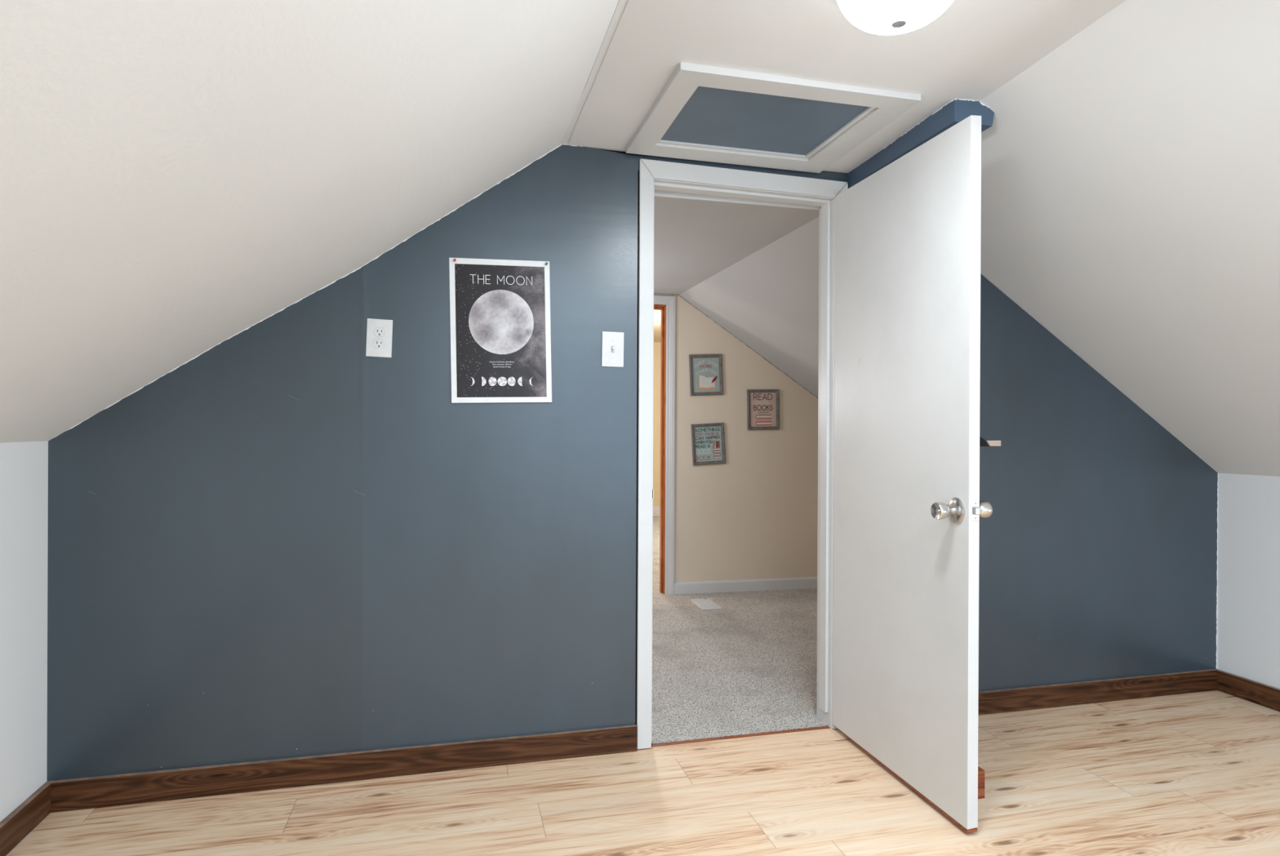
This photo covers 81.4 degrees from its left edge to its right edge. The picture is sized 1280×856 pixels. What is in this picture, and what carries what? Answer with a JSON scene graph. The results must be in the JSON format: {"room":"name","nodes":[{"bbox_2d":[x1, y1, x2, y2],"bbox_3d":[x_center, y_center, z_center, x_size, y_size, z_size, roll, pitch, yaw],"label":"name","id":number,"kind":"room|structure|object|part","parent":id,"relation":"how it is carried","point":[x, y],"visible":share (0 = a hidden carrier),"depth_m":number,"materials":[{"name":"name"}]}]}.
{"room":"bedroom","nodes":[
{"label":"bedroom","id":0,"kind":"room"},
{"bbox_2d":[0,441,48,822],"bbox_3d":[-1.338,0.595,0.408,0.050,1.106,3.770,0,0,-14],"label":"wall","id":1,"kind":"structure","parent":0,"point":[24,466],"depth_m":2.09,"materials":[{"name":"white paint"}]},
{"bbox_2d":[0,781,53,855],"bbox_3d":[-1.306,1.103,0.412,0.018,0.086,3.739,0,0,-14],"label":"baseboard","id":2,"kind":"structure","parent":1,"relation":"attached to","point":[30,813],"depth_m":2.08,"materials":[{"name":"brown wood"}]},
{"bbox_2d":[0,0,618,443],"bbox_3d":[-0.574,-0.480,0.594,1.586,1.081,3.762,0,0,-14],"label":"ceiling","id":3,"kind":"structure","parent":0,"point":[176,176],"depth_m":1.41,"materials":[{"name":"paint"}]},
{"bbox_2d":[46,144,1217,781],"bbox_3d":[0.404,0.093,2.776,4.481,2.180,0.012,0,0,-14],"label":"wall","id":4,"kind":"structure","parent":0,"point":[290,541],"depth_m":2.50,"materials":[{"name":"blue paint"}]},
{"bbox_2d":[50,144,561,439],"bbox_3d":[-1.020,-0.477,2.408,1.540,1.040,0.001,0,0,-14],"label":"trim","id":5,"kind":"structure","parent":4,"relation":"attached to","point":[561,144],"depth_m":2.41,"materials":[{"name":"paint"}]},
{"bbox_2d":[50,724,637,813],"bbox_3d":[-0.882,1.103,2.438,1.795,0.086,0.018,0,0,-14],"label":"baseboard","id":6,"kind":"structure","parent":4,"relation":"attached to","point":[73,794],"depth_m":2.40,"materials":[{"name":"brown wood"}]},
{"bbox_2d":[365,318,392,357],"bbox_3d":[-0.857,-0.296,2.447,0.080,0.124,0.007,2,0,-14],"label":"power outlet","id":7,"kind":"object","parent":4,"relation":"attached to","point":[379,331],"visible":1,"depth_m":2.44,"materials":[{"name":"white plastic"}]},
{"bbox_2d":[373,339,384,348],"bbox_3d":[-0.857,-0.277,2.445,0.034,0.029,0.002,0,0,-14],"label":"receptacle","id":8,"kind":"object","parent":7,"relation":"attached to","point":[378,344],"depth_m":2.44,"materials":[{"name":"white plastic"}]},
{"bbox_2d":[373,328,385,337],"bbox_3d":[-0.856,-0.315,2.445,0.034,0.029,0.002,0,0,-14],"label":"receptacle","id":9,"kind":"object","parent":7,"relation":"attached to","point":[378,332],"depth_m":2.44,"materials":[{"name":"white plastic"}]},
{"bbox_2d":[448,257,551,403],"bbox_3d":[-0.473,-0.331,2.541,0.338,0.489,0.008,-1,0,-14],"label":"poster","id":10,"kind":"object","parent":4,"relation":"attached to","point":[500,309],"visible":1,"depth_m":2.54,"materials":[{"name":"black paper"}]},
{"bbox_2d":[468,289,533,354],"bbox_3d":[-0.472,-0.362,2.540,0.219,0.221,0.004,-1,0,-14],"label":"print","id":11,"kind":"object","parent":10,"relation":"attached to","point":[501,322],"depth_m":2.54},
{"bbox_2d":[601,331,623,367],"bbox_3d":[-0.095,-0.279,2.634,0.079,0.124,0.016,1,0,-14],"label":"light switch","id":12,"kind":"object","parent":4,"relation":"attached to","point":[612,343],"visible":1,"depth_m":2.64,"materials":[{"name":"white plastic"}]},
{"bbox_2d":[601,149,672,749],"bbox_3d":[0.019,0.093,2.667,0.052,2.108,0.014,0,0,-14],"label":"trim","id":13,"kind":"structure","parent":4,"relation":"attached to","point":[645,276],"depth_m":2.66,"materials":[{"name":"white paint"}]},
{"bbox_2d":[651,725,830,746],"bbox_3d":[0.382,1.157,2.783,0.720,0.012,0.020,0,0,-14],"label":"trim","id":14,"kind":"structure","parent":4,"relation":"attached to","point":[827,726],"depth_m":2.77,"materials":[{"name":"wood"}]},
{"bbox_2d":[640,158,847,198],"bbox_3d":[0.397,-0.922,2.760,0.820,0.077,0.014,0,0,-14],"label":"trim","id":15,"kind":"structure","parent":4,"relation":"attached to","point":[660,170],"depth_m":2.75,"materials":[{"name":"white paint"}]},
{"bbox_2d":[831,182,848,728],"bbox_3d":[0.767,0.104,2.855,0.057,2.094,0.014,0,0,-14],"label":"trim","id":16,"kind":"structure","parent":4,"relation":"attached to","point":[846,187],"depth_m":2.85,"materials":[{"name":"white paint"}]},
{"bbox_2d":[848,98,994,188],"bbox_3d":[0.945,-0.962,2.579,0.143,0.076,0.634,0,0,-14],"label":"trim","id":17,"kind":"structure","parent":4,"relation":"attached to","point":[956,111],"depth_m":2.40,"materials":[{"name":"blue paint"}]},
{"bbox_2d":[979,436,988,446],"bbox_3d":[1.395,0.055,3.016,0.043,0.040,0.006,0,0,-14],"label":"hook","id":18,"kind":"object","parent":4,"relation":"attached to","point":[983,442],"visible":0.86,"depth_m":3.01,"materials":[{"name":"metal"}]},
{"bbox_2d":[986,440,1000,446],"bbox_3d":[1.433,0.062,3.023,0.067,0.023,0.012,0,0,-14],"label":"wood strip","id":19,"kind":"object","parent":4,"relation":"attached to","point":[991,443],"visible":1,"depth_m":3.02,"materials":[{"name":"brown wood"}]},
{"bbox_2d":[977,669,1217,715],"bbox_3d":[1.674,1.113,3.083,1.816,0.088,0.018,0,0,-14],"label":"baseboard","id":20,"kind":"structure","parent":4,"relation":"attached to","point":[1013,700],"depth_m":3.13,"materials":[{"name":"brown wood"}]},
{"bbox_2d":[5,516,1279,855],"bbox_3d":[-0.136,1.161,4.508,4.724,0.036,11.170,0,0,-14],"label":"floor","id":21,"kind":"structure","parent":0,"point":[1196,774],"depth_m":2.34,"materials":[{"name":"brown wood"}]},
{"bbox_2d":[689,598,722,610],"bbox_3d":[0.427,1.139,4.825,0.132,0.012,0.280,0,0,-12],"label":"floor vent","id":22,"kind":"object","parent":21,"relation":"in","point":[704,604],"visible":1,"depth_m":4.81,"materials":[{"name":"white metal"}]},
{"bbox_2d":[977,766,984,799],"bbox_3d":[1.004,1.113,2.326,0.142,0.087,0.038,0,0,-14],"label":"wood block","id":23,"kind":"object","parent":21,"relation":"on","point":[980,771],"visible":0.25,"depth_m":2.32,"materials":[{"name":"brown wood"}]},
{"bbox_2d":[653,342,660,506],"bbox_3d":[-0.092,-0.055,7.373,6.200,2.400,4.270,0,0,-14],"label":"wall","id":24,"kind":"structure","parent":0,"point":[656,384],"depth_m":9.59,"materials":[{"name":"beige paint"}]},
{"bbox_2d":[653,506,660,516],"bbox_3d":[-0.118,1.072,9.501,4.000,0.129,0.015,0,0,-14],"label":"baseboard","id":25,"kind":"structure","parent":24,"relation":"attached to","point":[656,509],"depth_m":9.58,"materials":[{"name":"white paint"}]},
{"bbox_2d":[653,310,661,342],"bbox_3d":[-0.289,-1.131,7.356,5.800,0.050,4.360,0,0,-14],"label":"ceiling","id":26,"kind":"structure","parent":0,"point":[657,313],"depth_m":8.05,"materials":[{"name":"beige paint"}]},
{"bbox_2d":[653,293,817,582],"bbox_3d":[-0.456,0.057,5.035,4.357,2.220,0.115,0,0,-12],"label":"wall","id":27,"kind":"structure","parent":0,"point":[753,515],"depth_m":5.22,"materials":[{"name":"beige paint"}]},
{"bbox_2d":[653,304,666,594],"bbox_3d":[-0.222,0.148,5.070,0.822,1.993,0.114,0,0,-14],"label":"trim","id":28,"kind":"structure","parent":27,"relation":"attached to","point":[656,307],"depth_m":5.15,"materials":[{"name":"brown wood"}]},
{"bbox_2d":[653,295,675,305],"bbox_3d":[-0.135,-0.876,5.035,0.766,0.058,0.019,0,0,-12],"label":"trim","id":29,"kind":"structure","parent":27,"relation":"attached to","point":[658,300],"depth_m":5.09,"materials":[{"name":"white paint"}]},
{"bbox_2d":[664,297,675,595],"bbox_3d":[0.206,0.120,5.108,0.058,2.050,0.019,0,0,-14],"label":"trim","id":30,"kind":"structure","parent":27,"relation":"attached to","point":[670,306],"depth_m":5.10,"materials":[{"name":"white paint"}]},
{"bbox_2d":[688,354,723,395],"bbox_3d":[0.460,-0.368,5.160,0.247,0.294,0.017,0,0,-12],"label":"framed print","id":31,"kind":"object","parent":27,"relation":"attached to","point":[706,379],"visible":1,"depth_m":5.16,"materials":[{"name":"grey paper"}]},
{"bbox_2d":[690,422,725,465],"bbox_3d":[0.476,0.111,5.164,0.251,0.297,0.017,0,0,-12],"label":"framed print","id":32,"kind":"object","parent":27,"relation":"attached to","point":[708,440],"visible":1,"depth_m":5.17,"materials":[{"name":"paper"}]},
{"bbox_2d":[673,577,817,594],"bbox_3d":[0.932,1.107,5.267,1.436,0.081,0.012,0,0,-12],"label":"baseboard","id":33,"kind":"structure","parent":27,"relation":"attached to","point":[801,583],"depth_m":5.22,"materials":[{"name":"white paint"}]},
{"bbox_2d":[672,294,817,398],"bbox_3d":[0.584,-0.430,5.195,2.244,0.977,0.001,0,0,-12],"label":"trim","id":34,"kind":"structure","parent":27,"relation":"attached to","point":[673,295],"depth_m":5.23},
{"bbox_2d":[746,389,779,430],"bbox_3d":[0.870,-0.130,5.247,0.236,0.284,0.017,-1,0,-12],"label":"framed print","id":35,"kind":"object","parent":27,"relation":"attached to","point":[762,405],"visible":1,"depth_m":5.25,"materials":[{"name":"pink paper"}]},
{"bbox_2d":[756,419,771,421],"bbox_3d":[0.876,-0.054,5.252,0.111,0.014,0.001,-1,0,-12],"label":"book","id":36,"kind":"object","parent":35,"relation":"on","point":[757,420],"depth_m":5.25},
{"bbox_2d":[653,196,819,294],"bbox_3d":[-0.860,-0.945,3.789,2.950,0.048,2.400,0,0,-14],"label":"ceiling","id":37,"kind":"structure","parent":0,"point":[695,241],"depth_m":3.56,"materials":[{"name":"paint"}]},
{"bbox_2d":[679,217,818,397],"bbox_3d":[1.265,-0.427,4.275,1.528,1.065,2.300,0,0,-14],"label":"ceiling","id":38,"kind":"structure","parent":0,"point":[767,300],"depth_m":4.45,"materials":[{"name":"paint"}]},
{"bbox_2d":[561,0,1125,173],"bbox_3d":[0.760,-1.020,0.929,1.198,0.080,3.762,0,0,-14],"label":"ceiling","id":39,"kind":"structure","parent":0,"point":[973,48],"depth_m":1.96,"materials":[{"name":"paint"}]},
{"bbox_2d":[626,62,920,173],"bbox_3d":[0.392,-0.983,2.426,0.759,0.030,0.634,0,0,-14],"label":"attic hatch","id":40,"kind":"object","parent":39,"relation":"attached to","point":[703,113],"visible":1,"depth_m":2.36,"materials":[{"name":"white paint"}]},
{"bbox_3d":[0.389,-0.989,2.415,0.590,0.009,0.465,0,0,-14],"label":"hatch panel","id":41,"kind":"part","parent":40,"relation":"part of","materials":[{"name":"blue paint"}]},
{"bbox_2d":[835,0,954,35],"bbox_3d":[0.562,-0.935,1.615,0.292,0.118,0.292,0,0,-14],"label":"ceiling lamp","id":42,"kind":"object","parent":39,"relation":"attached to","point":[880,17],"visible":1,"depth_m":1.60,"materials":[{"name":"white glass"}]},
{"bbox_2d":[979,0,1279,476],"bbox_3d":[2.204,-0.416,1.295,1.786,1.258,3.763,0,0,-14],"label":"ceiling","id":43,"kind":"structure","parent":0,"point":[1131,173],"depth_m":2.29,"materials":[{"name":"paint"}]},
{"bbox_2d":[1216,473,1279,688],"bbox_3d":[3.054,0.684,1.516,0.053,0.966,3.770,0,0,-14],"label":"wall","id":44,"kind":"structure","parent":0,"point":[1248,563],"depth_m":3.19,"materials":[{"name":"white paint"}]},
{"bbox_2d":[1215,482,1217,668],"bbox_3d":[2.573,0.637,3.318,0.009,0.872,0.001,0,0,-14],"label":"trim","id":45,"kind":"structure","parent":44,"relation":"attached to","point":[1217,482],"depth_m":3.32,"materials":[{"name":"white paint"}]},
{"bbox_2d":[1214,669,1279,711],"bbox_3d":[3.018,1.122,1.503,0.018,0.086,3.739,0,0,-14],"label":"baseboard","id":46,"kind":"structure","parent":44,"relation":"attached to","point":[1251,691],"depth_m":3.16,"materials":[{"name":"brown wood"}]},
{"bbox_3d":[0.083,0.102,2.795,4.300,2.140,0.016,0,0,-14],"label":"wall","id":47,"kind":"structure","parent":0,"visible":0},
{"bbox_2d":[652,485,653,501],"bbox_3d":[0.043,0.236,2.681,0.002,0.056,0.036,0,0,-14],"label":"strike plate","id":48,"kind":"object","parent":47,"relation":"attached to","point":[652,486],"visible":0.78,"depth_m":2.67,"materials":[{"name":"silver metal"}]},
{"bbox_2d":[651,178,834,728],"bbox_3d":[0.378,0.126,2.814,0.716,2.039,0.052,0,0,-14],"label":"trim","id":49,"kind":"structure","parent":47,"relation":"attached to","point":[824,204],"depth_m":2.88,"materials":[{"name":"white paint"}]},
{"bbox_2d":[832,115,992,833],"bbox_3d":[0.853,0.129,2.474,0.171,2.030,0.784,0,0,-14],"label":"door","id":50,"kind":"structure","parent":47,"relation":"in","point":[908,509],"depth_m":2.36,"materials":[{"name":"white paint"}]},
{"bbox_3d":[0.879,0.238,2.144,0.060,0.050,0.050,0,0,-14],"label":"knob","id":51,"kind":"part","parent":50,"relation":"part of","materials":[{"name":"silver metal"}]},
{"bbox_3d":[0.949,0.234,2.106,0.025,0.058,0.002,0,0,-14],"label":"latch plate","id":52,"kind":"part","parent":50,"relation":"part of","materials":[{"name":"silver metal"}]},
{"bbox_3d":[0.986,0.239,2.171,0.060,0.050,0.050,0,0,-14],"label":"knob","id":53,"kind":"part","parent":50,"relation":"part of","materials":[{"name":"silver metal"}]}
]}

